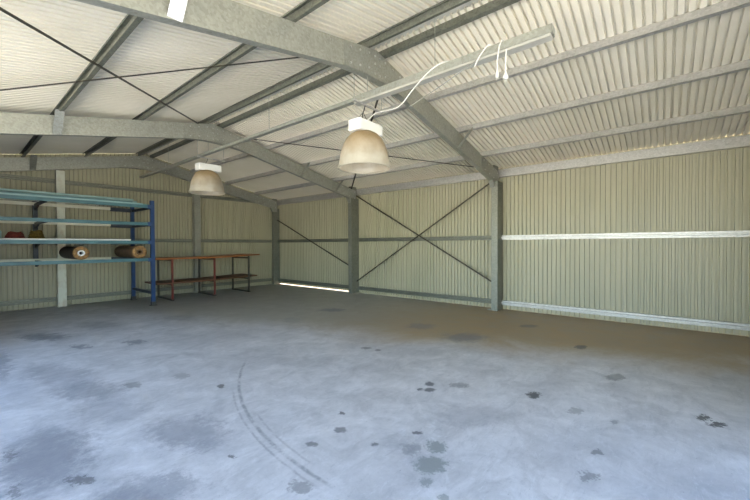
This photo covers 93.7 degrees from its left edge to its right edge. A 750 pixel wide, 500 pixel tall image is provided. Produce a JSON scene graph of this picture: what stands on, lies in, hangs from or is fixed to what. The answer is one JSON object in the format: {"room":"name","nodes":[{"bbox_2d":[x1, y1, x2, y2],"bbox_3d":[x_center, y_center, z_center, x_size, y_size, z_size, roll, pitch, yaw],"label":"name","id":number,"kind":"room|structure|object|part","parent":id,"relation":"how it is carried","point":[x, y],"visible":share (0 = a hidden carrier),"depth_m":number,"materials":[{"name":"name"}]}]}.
{"room":"farm building","nodes":[
{"label":"farm building","id":0,"kind":"room"},
{"bbox_2d":[0,153,271,311],"bbox_3d":[-6.728,-0.667,10.256,0.036,4.381,9.061,0,1,39],"label":"wall","id":1,"kind":"structure","parent":0,"point":[220,219],"depth_m":9.94,"materials":[{"name":"beige metal"}]},
{"bbox_2d":[0,173,54,182],"bbox_3d":[-8.732,-1.683,7.702,0.099,0.104,2.559,0,1,39],"label":"beam","id":2,"kind":"structure","parent":1,"relation":"attached to","point":[4,176],"depth_m":8.30,"materials":[{"name":"metal"}]},
{"bbox_2d":[0,297,56,306],"bbox_3d":[-8.720,1.237,7.746,0.099,0.104,2.559,0,1,39],"label":"beam","id":3,"kind":"structure","parent":1,"relation":"attached to","point":[49,299],"depth_m":8.34,"materials":[{"name":"metal"}]},
{"bbox_2d":[54,180,191,196],"bbox_3d":[-6.864,-1.724,9.972,0.099,0.104,3.319,0,1,39],"label":"beam","id":4,"kind":"structure","parent":1,"relation":"attached to","point":[67,182],"depth_m":9.80,"materials":[{"name":"metal"}]},
{"bbox_2d":[66,238,191,241],"bbox_3d":[-6.858,-0.275,9.993,0.099,0.104,3.319,0,1,39],"label":"beam","id":5,"kind":"structure","parent":1,"relation":"attached to","point":[156,240],"depth_m":10.43,"materials":[{"name":"metal"}]},
{"bbox_2d":[67,285,192,299],"bbox_3d":[-6.852,1.195,10.015,0.099,0.104,3.319,0,1,39],"label":"beam","id":6,"kind":"structure","parent":1,"relation":"attached to","point":[72,297],"depth_m":9.64,"materials":[{"name":"metal"}]},
{"bbox_2d":[200,195,252,202],"bbox_3d":[-4.931,-1.767,12.318,0.099,0.104,2.759,0,1,39],"label":"beam","id":7,"kind":"structure","parent":1,"relation":"attached to","point":[201,196],"depth_m":12.02,"materials":[{"name":"metal"}]},
{"bbox_2d":[201,278,271,286],"bbox_3d":[-4.883,1.152,12.406,0.099,0.104,2.874,0,1,39],"label":"beam","id":8,"kind":"structure","parent":1,"relation":"attached to","point":[265,279],"depth_m":12.37,"materials":[{"name":"metal"}]},
{"bbox_2d":[201,239,271,242],"bbox_3d":[-4.889,-0.318,12.384,0.099,0.104,2.874,0,1,39],"label":"beam","id":9,"kind":"structure","parent":1,"relation":"attached to","point":[202,240],"depth_m":12.30,"materials":[{"name":"metal"}]},
{"bbox_2d":[0,0,442,154],"bbox_3d":[-3.216,-2.260,4.228,13.270,0.971,4.597,0,1,39],"label":"ceiling","id":10,"kind":"structure","parent":0,"point":[28,57],"depth_m":4.32,"materials":[{"name":"white metal"}]},
{"bbox_2d":[148,0,482,152],"bbox_3d":[-1.686,-2.777,6.066,13.250,0.072,0.520,0,1,39],"label":"trim","id":11,"kind":"structure","parent":10,"relation":"attached to","point":[468,4],"depth_m":4.72,"materials":[{"name":"grey metal"}]},
{"bbox_2d":[0,284,749,499],"bbox_3d":[-1.643,1.490,6.082,13.149,0.150,9.060,0,1,39],"label":"floor","id":12,"kind":"structure","parent":0,"point":[269,391],"depth_m":3.34,"materials":[{"name":"concrete"}]},
{"bbox_2d":[55,170,67,307],"bbox_3d":[-7.756,-0.273,8.686,0.180,3.348,0.220,0,1,39],"label":"post","id":13,"kind":"object","parent":12,"relation":"on","point":[59,175],"visible":0.86,"depth_m":8.64,"materials":[{"name":"paint"}]},
{"bbox_2d":[0,194,155,305],"bbox_3d":[-7.369,0.103,7.792,1.620,2.620,4.000,0,1,39],"label":"storage rack","id":14,"kind":"object","parent":12,"relation":"on","point":[34,220],"visible":0.94,"depth_m":8.21,"materials":[{"name":"blue metal"}]},
{"bbox_3d":[-7.384,-0.562,7.766,1.410,0.150,0.050,0,1,39],"label":"rail","id":15,"kind":"part","parent":14,"relation":"part of","materials":[{"name":"metal"}]},
{"bbox_3d":[-7.386,-0.992,7.760,1.410,0.150,0.050,0,1,39],"label":"rail","id":16,"kind":"part","parent":14,"relation":"part of","materials":[{"name":"metal"}]},
{"bbox_2d":[0,198,92,204],"bbox_3d":[-7.879,-1.108,7.568,0.050,0.040,3.100,0,1,39],"label":"rail","id":17,"kind":"object","parent":14,"relation":"on","point":[0,198],"visible":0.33,"depth_m":8.08,"materials":[{"name":"metal"}]},
{"bbox_2d":[0,191,132,202],"bbox_3d":[-7.023,-1.118,7.161,0.050,0.065,3.560,0,1,39],"label":"tube","id":18,"kind":"object","parent":14,"relation":"on","point":[0,191],"visible":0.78,"depth_m":7.53,"materials":[{"name":"teal paint"}]},
{"bbox_2d":[0,188,133,200],"bbox_3d":[-7.203,-1.163,7.367,0.120,0.150,3.650,0,1,39],"label":"tube","id":19,"kind":"object","parent":14,"relation":"on","point":[4,189],"visible":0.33,"depth_m":7.72,"materials":[{"name":"grey metal"}]},
{"bbox_2d":[0,190,136,202],"bbox_3d":[-7.062,-1.134,7.270,0.095,0.095,3.680,0,1,39],"label":"tube","id":20,"kind":"object","parent":14,"relation":"on","point":[0,190],"visible":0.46,"depth_m":7.67,"materials":[{"name":"metal"}]},
{"bbox_2d":[0,192,142,204],"bbox_3d":[-6.917,-1.104,7.203,0.035,0.035,3.760,0,1,39],"label":"tube","id":21,"kind":"object","parent":14,"relation":"on","point":[0,192],"visible":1,"depth_m":7.54,"materials":[{"name":"metal"}]},
{"bbox_2d":[59,246,89,259],"bbox_3d":[-6.975,0.064,8.140,1.484,0.290,0.290,0,1,39],"label":"roll","id":22,"kind":"object","parent":14,"relation":"on","point":[80,253],"visible":1,"depth_m":7.73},
{"bbox_2d":[114,246,146,257],"bbox_3d":[-6.269,0.043,8.997,1.484,0.300,0.300,0,1,39],"label":"roll","id":23,"kind":"object","parent":14,"relation":"on","point":[120,251],"visible":1,"depth_m":8.62,"materials":[{"name":"brown cardboard"}]},
{"bbox_3d":[-6.145,-0.637,9.271,1.410,0.055,0.050,0,1,39],"label":"rail","id":24,"kind":"part","parent":14,"relation":"part of","materials":[{"name":"metal"}]},
{"bbox_3d":[-6.146,-1.067,9.264,1.410,0.055,0.050,0,1,39],"label":"rail","id":25,"kind":"part","parent":14,"relation":"part of","materials":[{"name":"metal"}]},
{"bbox_3d":[-6.138,1.075,9.296,1.410,0.060,0.050,0,1,39],"label":"rail","id":26,"kind":"part","parent":14,"relation":"part of","materials":[{"name":"metal"}]},
{"bbox_3d":[-7.460,-0.191,7.661,1.360,0.018,3.450,0,1,39],"label":"shelf board","id":27,"kind":"object","parent":14,"relation":"on","visible":0},
{"bbox_2d":[5,231,24,237],"bbox_3d":[-7.429,-0.285,7.263,0.405,0.199,0.366,0,1,39],"label":"coil","id":28,"kind":"object","parent":27,"relation":"on","point":[11,234],"visible":0.66,"depth_m":7.15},
{"bbox_2d":[28,230,44,237],"bbox_3d":[-7.294,-0.308,7.585,0.404,0.240,0.304,0,1,39],"label":"coil","id":29,"kind":"object","parent":27,"relation":"on","point":[33,234],"visible":0.68,"depth_m":7.48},
{"bbox_2d":[0,238,130,240],"bbox_3d":[-7.000,-0.219,7.119,0.038,0.038,3.500,0,1,39],"label":"tube","id":30,"kind":"object","parent":27,"relation":"on","point":[0,238],"visible":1,"depth_m":7.42,"materials":[{"name":"metal"}]},
{"bbox_2d":[0,154,279,284],"bbox_3d":[-6.541,-0.663,10.101,0.412,4.076,9.048,0,1,39],"label":"frame","id":31,"kind":"object","parent":12,"relation":"on","point":[33,163],"visible":0.98,"depth_m":9.83,"materials":[{"name":"metal"}]},
{"bbox_3d":[-6.622,-2.481,10.135,0.110,0.418,1.241,0,1,39],"label":"apex plate","id":32,"kind":"part","parent":31,"relation":"part of","materials":[{"name":"metal"}]},
{"bbox_3d":[-4.123,-1.748,13.179,0.110,0.601,1.001,0,1,39],"label":"knee plate","id":33,"kind":"part","parent":31,"relation":"part of","materials":[{"name":"metal"}]},
{"bbox_2d":[277,220,347,264],"bbox_3d":[-2.216,-0.290,12.276,4.024,1.743,0.004,0,1,39],"label":"strap","id":34,"kind":"object","parent":31,"relation":"attached to","point":[277,220],"visible":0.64,"depth_m":12.21,"materials":[{"name":"metal"}]},
{"bbox_2d":[0,109,359,293],"bbox_3d":[-3.348,-0.637,7.474,0.442,4.076,9.048,0,1,39],"label":"frame","id":35,"kind":"object","parent":12,"relation":"on","point":[57,124],"visible":0.94,"depth_m":6.96,"materials":[{"name":"metal"}]},
{"bbox_2d":[0,7,198,123],"bbox_3d":[-3.195,-2.147,4.327,0.034,0.810,5.835,0,1,-8],"label":"strap","id":36,"kind":"object","parent":35,"relation":"attached to","point":[1,9],"visible":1,"depth_m":3.66,"materials":[{"name":"metal"}]},
{"bbox_2d":[0,57,298,90],"bbox_3d":[-3.156,-2.152,4.373,5.916,0.835,0.034,0,1,-4],"label":"strap","id":37,"kind":"object","parent":35,"relation":"attached to","point":[291,57],"visible":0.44,"depth_m":4.39,"materials":[{"name":"metal"}]},
{"bbox_2d":[188,144,224,195],"bbox_3d":[-3.521,-1.762,7.396,0.694,1.141,0.727,0,1,39],"label":"lamp","id":38,"kind":"object","parent":35,"relation":"hanging from","point":[206,181],"visible":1,"depth_m":7.22,"materials":[{"name":"plastic"}]},
{"bbox_3d":[-3.441,-2.454,7.517,0.110,0.418,1.241,0,1,39],"label":"apex plate","id":39,"kind":"part","parent":35,"relation":"part of","materials":[{"name":"metal"}]},
{"bbox_3d":[-0.942,-1.728,10.560,0.110,0.587,1.001,0,1,39],"label":"knee plate","id":40,"kind":"part","parent":35,"relation":"part of","materials":[{"name":"metal"}]},
{"bbox_2d":[253,139,472,166],"bbox_3d":[-0.185,-2.191,7.982,5.593,0.735,0.034,0,1,0],"label":"strap","id":41,"kind":"object","parent":35,"relation":"attached to","point":[253,139],"visible":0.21,"depth_m":7.97,"materials":[{"name":"metal"}]},
{"bbox_2d":[351,100,377,188],"bbox_3d":[-0.281,-2.211,7.866,0.034,0.796,5.788,0,1,-9],"label":"strap","id":42,"kind":"object","parent":35,"relation":"attached to","point":[376,103],"visible":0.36,"depth_m":6.35,"materials":[{"name":"metal"}]},
{"bbox_2d":[357,183,488,280],"bbox_3d":[1.087,-0.318,9.546,4.339,2.651,0.004,0,1,39],"label":"strap","id":43,"kind":"object","parent":35,"relation":"attached to","point":[488,183],"visible":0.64,"depth_m":9.31,"materials":[{"name":"metal"}]},
{"bbox_2d":[356,195,490,281],"bbox_3d":[1.091,-0.458,9.550,4.338,2.451,0.004,0,1,39],"label":"strap","id":44,"kind":"object","parent":35,"relation":"attached to","point":[356,195],"visible":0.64,"depth_m":9.27,"materials":[{"name":"metal"}]},
{"bbox_2d":[254,104,749,194],"bbox_3d":[0.601,-2.037,8.821,13.010,0.109,0.074,0,1,39],"label":"roof purlin","id":45,"kind":"structure","parent":35,"relation":"attached to","point":[743,109],"depth_m":6.31,"materials":[{"name":"metal"}]},
{"bbox_2d":[192,194,200,292],"bbox_3d":[-5.681,-0.366,11.206,0.180,3.442,0.250,0,1,39],"label":"post","id":46,"kind":"object","parent":12,"relation":"on","point":[196,212],"visible":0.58,"depth_m":11.15,"materials":[{"name":"metal"}]},
{"bbox_2d":[145,254,259,300],"bbox_3d":[-5.168,0.754,10.707,1.132,1.213,3.100,0,1,39],"label":"bench","id":47,"kind":"object","parent":12,"relation":"on","point":[232,276],"visible":0.87,"depth_m":10.43,"materials":[{"name":"brown wood"}]},
{"bbox_3d":[-6.267,0.791,10.175,0.044,1.082,0.044,0,1,39],"label":"leg","id":48,"kind":"part","parent":47,"relation":"part of","materials":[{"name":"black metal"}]},
{"bbox_3d":[-5.495,0.798,9.539,0.044,1.082,0.044,0,1,39],"label":"leg","id":49,"kind":"part","parent":47,"relation":"part of","materials":[{"name":"red metal"}]},
{"bbox_2d":[145,277,218,284],"bbox_3d":[-5.547,0.891,10.154,0.932,0.038,1.640,0,1,39],"label":"shelf","id":50,"kind":"object","parent":47,"relation":"attached to","point":[176,281],"depth_m":10.06,"materials":[{"name":"brown wood"}]},
{"bbox_3d":[-5.530,0.775,11.070,0.044,1.082,0.044,0,1,39],"label":"leg","id":51,"kind":"part","parent":47,"relation":"part of","materials":[{"name":"black metal"}]},
{"bbox_3d":[-4.758,0.782,10.435,0.044,1.082,0.044,0,1,39],"label":"leg","id":52,"kind":"part","parent":47,"relation":"part of","materials":[{"name":"red metal"}]},
{"bbox_2d":[206,273,256,279],"bbox_3d":[-4.642,0.855,11.332,0.952,0.068,1.310,0,1,39],"label":"shelf","id":53,"kind":"object","parent":47,"relation":"attached to","point":[245,276],"depth_m":11.24,"materials":[{"name":"brown wood"}]},
{"bbox_3d":[-4.824,0.743,11.927,0.044,1.115,0.044,0,1,39],"label":"leg","id":54,"kind":"part","parent":47,"relation":"part of","materials":[{"name":"black metal"}]},
{"bbox_3d":[-4.053,0.749,11.291,0.044,1.115,0.044,0,1,39],"label":"leg","id":55,"kind":"part","parent":47,"relation":"part of","materials":[{"name":"black metal"}]},
{"bbox_2d":[74,0,502,310],"bbox_3d":[0.080,-0.608,4.652,0.442,4.076,9.048,0,1,39],"label":"frame","id":56,"kind":"object","parent":12,"relation":"on","point":[226,19],"visible":0.91,"depth_m":3.82,"materials":[{"name":"metal"}]},
{"bbox_2d":[19,14,143,156],"bbox_3d":[-3.270,-2.165,4.117,13.010,0.109,0.074,0,1,39],"label":"roof purlin","id":57,"kind":"structure","parent":56,"relation":"attached to","point":[129,23],"depth_m":4.04,"materials":[{"name":"metal"}]},
{"bbox_2d":[83,0,329,156],"bbox_3d":[-2.534,-2.418,5.009,13.010,0.109,0.074,0,1,39],"label":"roof purlin","id":58,"kind":"structure","parent":56,"relation":"attached to","point":[306,7],"depth_m":4.73,"materials":[{"name":"metal"}]},
{"bbox_2d":[137,0,470,155],"bbox_3d":[-1.778,-2.677,5.924,13.010,0.109,0.074,0,1,39],"label":"roof purlin","id":59,"kind":"structure","parent":56,"relation":"attached to","point":[444,6],"depth_m":5.07,"materials":[{"name":"metal"}]},
{"bbox_2d":[150,0,520,157],"bbox_3d":[-1.562,-2.682,6.186,13.010,0.109,0.074,0,1,39],"label":"roof purlin","id":60,"kind":"structure","parent":56,"relation":"attached to","point":[490,7],"depth_m":4.66,"materials":[{"name":"metal"}]},
{"bbox_2d":[139,23,554,177],"bbox_3d":[-2.507,-2.294,6.557,10.665,0.679,0.110,0,1,39],"label":"beam","id":61,"kind":"structure","parent":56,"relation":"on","point":[544,34],"depth_m":4.00,"materials":[{"name":"metal"}]},
{"bbox_2d":[368,61,447,119],"bbox_3d":[0.344,-1.830,4.176,1.209,0.440,0.088,0,1,39],"label":"power cable","id":62,"kind":"object","parent":61,"relation":"hanging from","point":[443,61],"visible":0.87,"depth_m":4.08,"materials":[{"name":"white plastic"}]},
{"bbox_2d":[409,48,482,106],"bbox_3d":[0.737,-1.846,3.800,0.886,0.382,0.034,0,1,38],"label":"power cable","id":63,"kind":"object","parent":61,"relation":"hanging from","point":[482,48],"visible":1,"depth_m":3.77,"materials":[{"name":"white plastic"}]},
{"bbox_2d":[474,44,491,66],"bbox_3d":[1.101,-1.950,3.523,0.205,0.190,0.069,0,1,11],"label":"power cable","id":64,"kind":"object","parent":61,"relation":"hanging from","point":[488,44],"visible":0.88,"depth_m":3.51,"materials":[{"name":"white plastic"}]},
{"bbox_2d":[495,39,503,80],"bbox_3d":[1.264,-1.850,3.450,0.184,0.386,0.056,-1,1,-25],"label":"cable","id":65,"kind":"object","parent":61,"relation":"hanging from","point":[497,72],"visible":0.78,"depth_m":3.42,"materials":[{"name":"white plastic"}]},
{"bbox_2d":[503,49,507,81],"bbox_3d":[1.254,-1.774,3.378,0.052,0.316,0.052,0,1,39],"label":"cable","id":66,"kind":"object","parent":61,"relation":"hanging from","point":[505,76],"visible":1,"depth_m":3.37,"materials":[{"name":"white plastic"}]},
{"bbox_2d":[338,99,390,173],"bbox_3d":[-0.131,-1.683,4.607,0.694,1.241,0.727,0,1,39],"label":"lamp","id":67,"kind":"object","parent":56,"relation":"hanging from","point":[364,151],"visible":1,"depth_m":4.41,"materials":[{"name":"plastic"}]},
{"bbox_3d":[-0.013,-2.425,4.695,0.110,0.418,1.241,0,1,39],"label":"apex plate","id":68,"kind":"part","parent":56,"relation":"part of","materials":[{"name":"metal"}]},
{"bbox_2d":[190,0,749,172],"bbox_3d":[-0.831,-2.464,7.077,13.010,0.109,0.074,0,1,39],"label":"roof purlin","id":69,"kind":"structure","parent":56,"relation":"attached to","point":[726,6],"depth_m":4.39,"materials":[{"name":"metal"}]},
{"bbox_2d":[225,59,749,183],"bbox_3d":[-0.112,-2.249,7.953,13.010,0.109,0.074,0,1,39],"label":"roof purlin","id":70,"kind":"structure","parent":56,"relation":"attached to","point":[744,65],"depth_m":5.31,"materials":[{"name":"metal"}]},
{"bbox_3d":[2.486,-1.699,7.739,0.110,0.587,1.001,0,1,39],"label":"knee plate","id":71,"kind":"part","parent":56,"relation":"part of","materials":[{"name":"metal"}]},
{"bbox_2d":[277,135,749,204],"bbox_3d":[1.190,-1.778,9.515,13.020,0.170,0.100,0,1,39],"label":"beam","id":72,"kind":"structure","parent":56,"relation":"attached to","point":[738,141],"depth_m":7.20,"materials":[{"name":"metal"}]},
{"bbox_2d":[148,0,749,199],"bbox_3d":[-0.168,-2.328,7.931,13.270,0.971,4.597,0,1,39],"label":"ceiling","id":73,"kind":"structure","parent":0,"point":[723,39],"depth_m":5.36,"materials":[{"name":"white metal"}]},
{"bbox_2d":[277,134,749,336],"bbox_3d":[1.244,-0.267,9.589,13.171,3.276,0.035,0,1,39],"label":"wall","id":74,"kind":"structure","parent":0,"point":[708,278],"depth_m":7.25,"materials":[{"name":"beige metal"}]},
{"bbox_2d":[278,238,347,242],"bbox_3d":[-2.222,-0.328,12.352,4.060,0.104,0.099,0,1,39],"label":"beam","id":75,"kind":"structure","parent":74,"relation":"attached to","point":[345,239],"depth_m":12.15,"materials":[{"name":"metal"}]},
{"bbox_2d":[279,279,347,288],"bbox_3d":[-2.216,1.171,12.375,4.060,0.104,0.099,0,1,39],"label":"beam","id":76,"kind":"structure","parent":74,"relation":"attached to","point":[281,280],"depth_m":12.21,"materials":[{"name":"metal"}]},
{"bbox_2d":[357,286,490,303],"bbox_3d":[1.133,1.199,9.618,4.264,0.104,0.099,0,1,39],"label":"beam","id":77,"kind":"structure","parent":74,"relation":"attached to","point":[433,295],"depth_m":9.35,"materials":[{"name":"metal"}]},
{"bbox_2d":[358,236,490,241],"bbox_3d":[1.127,-0.300,9.595,4.264,0.104,0.099,0,1,39],"label":"beam","id":78,"kind":"structure","parent":74,"relation":"attached to","point":[446,238],"depth_m":9.28,"materials":[{"name":"metal"}]},
{"bbox_2d":[501,300,749,330],"bbox_3d":[4.499,1.228,6.847,4.104,0.104,0.099,0,1,39],"label":"beam","id":79,"kind":"structure","parent":74,"relation":"attached to","point":[681,320],"depth_m":6.53,"materials":[{"name":"metal"}]},
{"bbox_2d":[501,230,749,239],"bbox_3d":[4.493,-0.272,6.824,4.104,0.104,0.099,0,1,39],"label":"beam","id":80,"kind":"structure","parent":74,"relation":"attached to","point":[697,234],"depth_m":6.52,"materials":[{"name":"metal"}]},
{"label":"outside","id":81,"kind":"structure","parent":0,"visible":0},
{"bbox_2d":[280,283,346,290],"bbox_3d":[0.007,1.680,0.025,120.000,0.240,120.000,0,1,39],"label":"ground","id":82,"kind":"structure","parent":81,"point":[280,283],"depth_m":12.90,"materials":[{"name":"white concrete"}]}
]}

